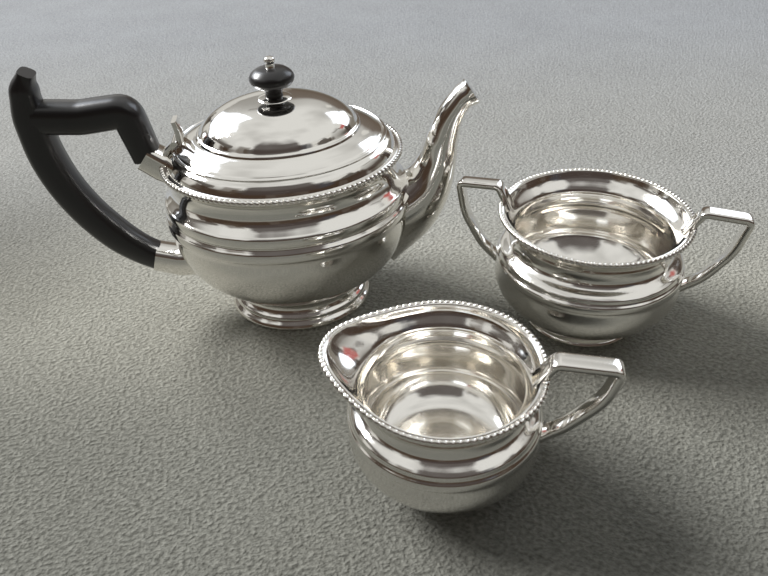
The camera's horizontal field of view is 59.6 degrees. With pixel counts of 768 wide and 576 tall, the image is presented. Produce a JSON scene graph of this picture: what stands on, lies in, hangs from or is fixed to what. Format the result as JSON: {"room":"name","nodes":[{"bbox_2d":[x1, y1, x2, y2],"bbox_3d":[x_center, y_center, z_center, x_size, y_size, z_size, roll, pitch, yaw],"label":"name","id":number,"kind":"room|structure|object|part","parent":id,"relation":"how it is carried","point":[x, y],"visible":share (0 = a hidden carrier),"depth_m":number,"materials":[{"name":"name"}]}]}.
{"room":"plain studio surface","nodes":[
{"label":"plain studio surface","id":0,"kind":"room"},
{"bbox_2d":[0,0,767,575],"bbox_3d":[-0.019,-0.362,0.979,6.000,0.001,6.000,-3,37,0],"label":"tabletop","id":1,"kind":"structure","parent":0,"point":[149,427],"depth_m":0.47,"materials":[{"name":"carpet"}]},
{"bbox_2d":[8,56,479,330],"bbox_3d":[-0.077,-0.066,0.444,0.281,0.178,0.143,-6,37,-4],"label":"teapot","id":2,"kind":"object","parent":1,"relation":"on","point":[286,201],"visible":1,"depth_m":0.40,"materials":[{"name":"silver metal"}]},
{"bbox_3d":[-0.178,-0.071,0.425,0.079,0.141,0.021,-6,37,-4],"label":"handle","id":3,"kind":"part","parent":2,"relation":"part of","materials":[{"name":"black plastic"}]},
{"bbox_3d":[-0.067,-0.123,0.403,0.027,0.019,0.027,-6,37,-4],"label":"finial knob","id":4,"kind":"part","parent":2,"relation":"part of","materials":[{"name":"black plastic"}]},
{"bbox_3d":[-0.066,-0.106,0.416,0.135,0.027,0.118,-6,37,-4],"label":"lid","id":5,"kind":"part","parent":2,"relation":"part of","materials":[{"name":"silver metal"}]},
{"bbox_3d":[0.020,-0.076,0.451,0.085,0.126,0.048,-6,37,-4],"label":"spout","id":6,"kind":"part","parent":2,"relation":"part of","materials":[{"name":"silver metal"}]},
{"bbox_2d":[318,300,625,513],"bbox_3d":[0.036,0.066,0.336,0.126,0.088,0.099,29,47,35],"label":"jug","id":7,"kind":"object","parent":1,"relation":"on","point":[445,399],"visible":1,"depth_m":0.33,"materials":[{"name":"silver metal"}]},
{"bbox_3d":[0.090,0.056,0.321,0.041,0.059,0.010,4,38,10],"label":"handle","id":8,"kind":"part","parent":7,"relation":"part of","materials":[{"name":"silver metal"}]},
{"bbox_2d":[457,168,754,347],"bbox_3d":[0.133,-0.020,0.438,0.142,0.093,0.118,-14,38,-14],"label":"sugar bowl","id":9,"kind":"object","parent":1,"relation":"on","point":[591,258],"visible":1,"depth_m":0.42,"materials":[{"name":"silver metal"}]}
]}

